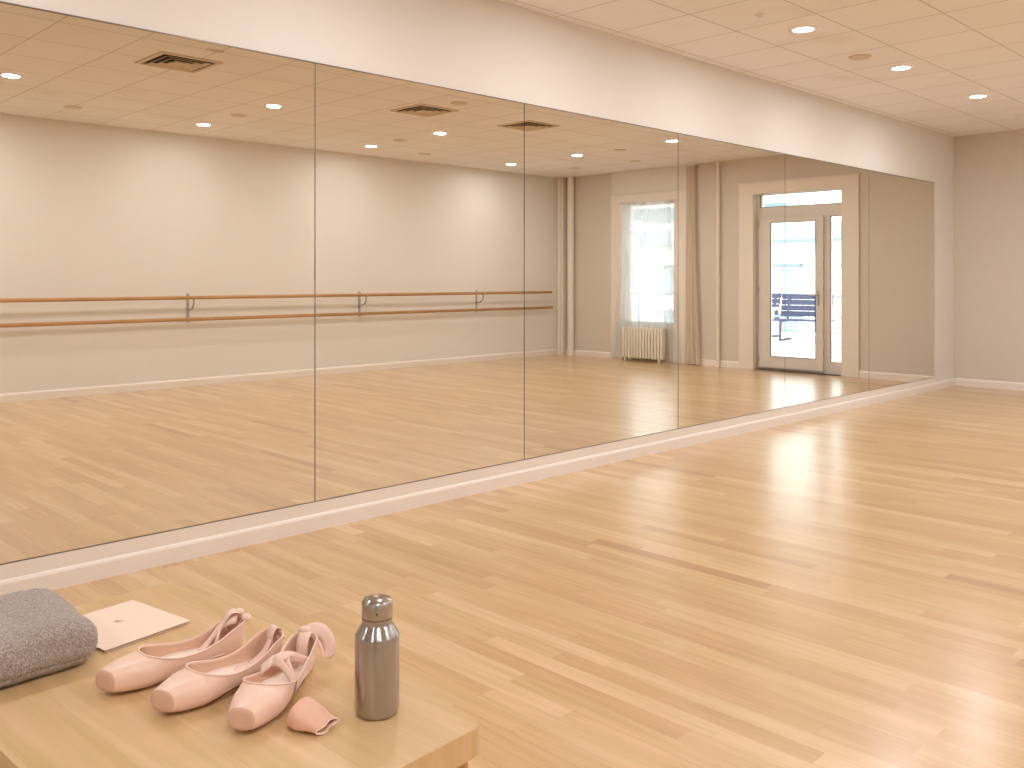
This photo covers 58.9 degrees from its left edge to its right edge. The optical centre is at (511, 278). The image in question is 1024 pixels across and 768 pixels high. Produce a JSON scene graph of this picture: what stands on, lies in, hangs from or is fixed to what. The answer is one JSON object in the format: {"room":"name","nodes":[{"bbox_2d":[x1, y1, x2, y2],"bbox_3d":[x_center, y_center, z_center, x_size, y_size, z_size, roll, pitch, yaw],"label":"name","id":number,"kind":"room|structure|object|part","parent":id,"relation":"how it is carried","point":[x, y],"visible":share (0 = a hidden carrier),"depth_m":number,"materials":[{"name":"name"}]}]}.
{"room":"ballet dance studio","nodes":[
{"label":"ballet dance studio","id":0,"kind":"room"},
{"bbox_2d":[0,0,953,500],"bbox_3d":[-0.072,-0.154,5.788,15.640,3.148,0.200,0,0,-45],"label":"wall","id":1,"kind":"structure","parent":0,"point":[494,48],"depth_m":6.05,"materials":[{"name":"paint"}]},
{"bbox_2d":[0,3,313,563],"bbox_3d":[-1.605,0.019,4.123,1.632,2.267,0.006,0,0,-45],"label":"wall mirror","id":2,"kind":"object","parent":1,"relation":"attached to","point":[157,189],"visible":1,"depth_m":4.08,"materials":[{"name":"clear mirror"}]},
{"bbox_2d":[315,64,523,500],"bbox_3d":[-0.474,0.019,5.243,1.540,2.267,0.006,0,0,-45],"label":"wall mirror","id":3,"kind":"object","parent":1,"relation":"attached to","point":[419,188],"visible":1,"depth_m":5.14,"materials":[{"name":"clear mirror"}]},
{"bbox_2d":[0,1,933,182],"bbox_3d":[0.791,-1.117,6.494,11.661,0.006,0.011,0,0,-45],"label":"trim","id":4,"kind":"structure","parent":1,"relation":"attached to","point":[0,1],"depth_m":4.88,"materials":[{"name":"metal"}]},
{"bbox_2d":[0,378,934,579],"bbox_3d":[0.688,1.188,6.387,11.962,0.059,0.018,0,0,-45],"label":"trim","id":5,"kind":"structure","parent":1,"relation":"attached to","point":[26,567],"depth_m":4.89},
{"bbox_2d":[0,377,934,564],"bbox_3d":[0.791,1.155,6.494,11.661,0.004,0.011,0,0,-45],"label":"trim","id":6,"kind":"structure","parent":1,"relation":"attached to","point":[933,377],"depth_m":4.75,"materials":[{"name":"metal"}]},
{"bbox_2d":[0,378,955,594],"bbox_3d":[-0.009,1.258,5.689,15.190,0.083,0.030,0,0,-45],"label":"baseboard","id":7,"kind":"structure","parent":1,"relation":"attached to","point":[67,576],"depth_m":4.94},
{"bbox_2d":[524,104,677,458],"bbox_3d":[0.675,0.019,6.380,1.682,2.267,0.006,0,0,-45],"label":"wall mirror","id":8,"kind":"object","parent":1,"relation":"attached to","point":[601,195],"visible":1,"depth_m":6.29,"materials":[{"name":"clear mirror"}]},
{"bbox_2d":[678,134,784,427],"bbox_3d":[1.861,0.019,7.553,1.641,2.267,0.006,0,0,-45],"label":"wall mirror","id":9,"kind":"object","parent":1,"relation":"attached to","point":[731,197],"visible":1,"depth_m":7.49,"materials":[{"name":"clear mirror"}]},
{"bbox_2d":[785,154,868,406],"bbox_3d":[3.063,0.019,8.743,1.731,2.267,0.006,0,0,-45],"label":"wall mirror","id":10,"kind":"object","parent":1,"relation":"attached to","point":[827,204],"visible":1,"depth_m":8.66,"materials":[{"name":"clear mirror"}]},
{"bbox_2d":[869,171,933,389],"bbox_3d":[4.308,0.019,9.975,1.759,2.267,0.006,0,0,-45],"label":"wall mirror","id":11,"kind":"object","parent":1,"relation":"attached to","point":[901,209],"visible":1,"depth_m":9.89,"materials":[{"name":"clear mirror"}]},
{"bbox_2d":[51,386,1023,767],"bbox_3d":[2.320,1.360,3.477,15.390,0.120,6.491,0,0,-45],"label":"floor","id":12,"kind":"structure","parent":0,"point":[843,589],"depth_m":3.73,"materials":[{"name":"beige wood"}]},
{"bbox_2d":[0,582,478,767],"bbox_3d":[-0.611,1.010,1.608,1.030,0.580,0.560,0,0,42],"label":"table","id":13,"kind":"object","parent":12,"relation":"on","point":[60,719],"visible":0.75,"depth_m":1.46,"materials":[{"name":"brown wood"}]},
{"bbox_2d":[0,588,97,687],"bbox_3d":[-0.943,0.669,1.689,0.272,0.102,0.270,0,0,43],"label":"bath towel","id":14,"kind":"object","parent":13,"relation":"on","point":[41,633],"visible":1,"depth_m":1.65,"materials":[{"name":"fabric"}]},
{"bbox_2d":[83,600,189,652],"bbox_3d":[-0.814,0.716,1.879,0.220,0.006,0.192,0,0,35],"label":"folded card","id":15,"kind":"object","parent":13,"relation":"on","point":[132,621],"visible":0.88,"depth_m":1.88,"materials":[{"name":"beige paper"}]},
{"bbox_2d":[95,608,251,691],"bbox_3d":[-0.610,0.677,1.659,0.091,0.084,0.278,0,0,40],"label":"shoe","id":16,"kind":"object","parent":13,"relation":"on","point":[150,665],"visible":0.91,"depth_m":1.65,"materials":[{"name":"fabric"}]},
{"bbox_2d":[150,624,285,712],"bbox_3d":[-0.505,0.681,1.588,0.094,0.076,0.254,0,0,31],"label":"shoe","id":17,"kind":"object","parent":13,"relation":"on","point":[204,682],"visible":0.89,"depth_m":1.54,"materials":[{"name":"fabric"}]},
{"bbox_2d":[228,622,335,730],"bbox_3d":[-0.398,0.677,1.550,0.090,0.086,0.262,0,0,16],"label":"shoe","id":18,"kind":"object","parent":13,"relation":"on","point":[261,696],"visible":1,"depth_m":1.55,"materials":[{"name":"fabric"}]},
{"bbox_2d":[287,697,339,734],"bbox_3d":[-0.322,0.699,1.452,0.079,0.044,0.060,0,0,15],"label":"pad","id":19,"kind":"object","parent":13,"relation":"on","point":[307,715],"visible":1,"depth_m":1.44,"materials":[{"name":"fabric"}]},
{"bbox_2d":[355,594,398,720],"bbox_3d":[-0.224,0.624,1.506,0.074,0.191,0.074,0,0,-45],"label":"water bottle","id":20,"kind":"object","parent":13,"relation":"on","point":[377,636],"visible":1,"depth_m":1.48,"materials":[{"name":"metal"}]},
{"bbox_3d":[-0.119,1.033,1.464,0.070,0.534,0.070,0,0,42],"label":"leg","id":21,"kind":"part","parent":13,"relation":"part of","materials":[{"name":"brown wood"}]},
{"bbox_2d":[498,0,1023,136],"bbox_3d":[2.267,-1.853,3.424,15.640,0.250,6.851,0,0,-45],"label":"ceiling","id":22,"kind":"structure","parent":0,"point":[956,50],"depth_m":6.70,"materials":[{"name":"tile"}]},
{"bbox_2d":[755,13,765,17],"bbox_3d":[1.622,-1.717,5.924,0.070,0.022,0.070,0,0,-45],"label":"sprinkler","id":23,"kind":"object","parent":22,"relation":"attached to","point":[760,15],"visible":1,"depth_m":5.91,"materials":[{"name":"beige metal"}]},
{"bbox_2d":[789,25,816,33],"bbox_3d":[2.018,-1.724,6.284,0.188,0.007,0.188,0,0,-45],"label":"recessed light","id":24,"kind":"object","parent":22,"relation":"in","point":[799,29],"visible":1,"depth_m":6.27,"materials":[{"name":"white"}]},
{"bbox_2d":[848,54,871,59],"bbox_3d":[2.710,-1.724,7.061,0.170,0.009,0.170,0,0,-45],"label":"ceiling speaker","id":25,"kind":"object","parent":22,"relation":"attached to","point":[858,56],"visible":1,"depth_m":7.05,"materials":[{"name":"plastic"}]},
{"bbox_2d":[850,55,869,59],"bbox_3d":[2.710,-1.721,7.061,0.146,0.004,0.146,0,0,-45],"label":"grille","id":26,"kind":"object","parent":25,"relation":"attached to","point":[854,57],"depth_m":7.05,"materials":[{"name":"beige metal"}]},
{"bbox_2d":[889,65,912,70],"bbox_3d":[3.189,-1.724,7.433,0.188,0.007,0.188,0,0,-45],"label":"recessed light","id":27,"kind":"object","parent":22,"relation":"in","point":[900,67],"visible":1,"depth_m":7.43,"materials":[{"name":"white"}]},
{"bbox_2d":[967,94,988,98],"bbox_3d":[4.420,-1.724,8.595,0.188,0.007,0.188,0,0,-45],"label":"recessed light","id":28,"kind":"object","parent":22,"relation":"in","point":[978,96],"visible":1,"depth_m":8.58,"materials":[{"name":"white"}]},
{"bbox_2d":[954,129,1023,382],"bbox_3d":[7.737,-0.154,8.837,0.250,3.148,6.451,0,0,-45],"label":"wall","id":29,"kind":"structure","parent":0,"point":[988,167],"depth_m":10.74,"materials":[{"name":"paint"}]},
{"bbox_2d":[956,378,1023,390],"bbox_3d":[5.800,1.254,10.602,0.020,0.092,1.158,0,0,-45],"label":"baseboard","id":30,"kind":"structure","parent":29,"relation":"attached to","point":[1017,386],"depth_m":10.73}
]}

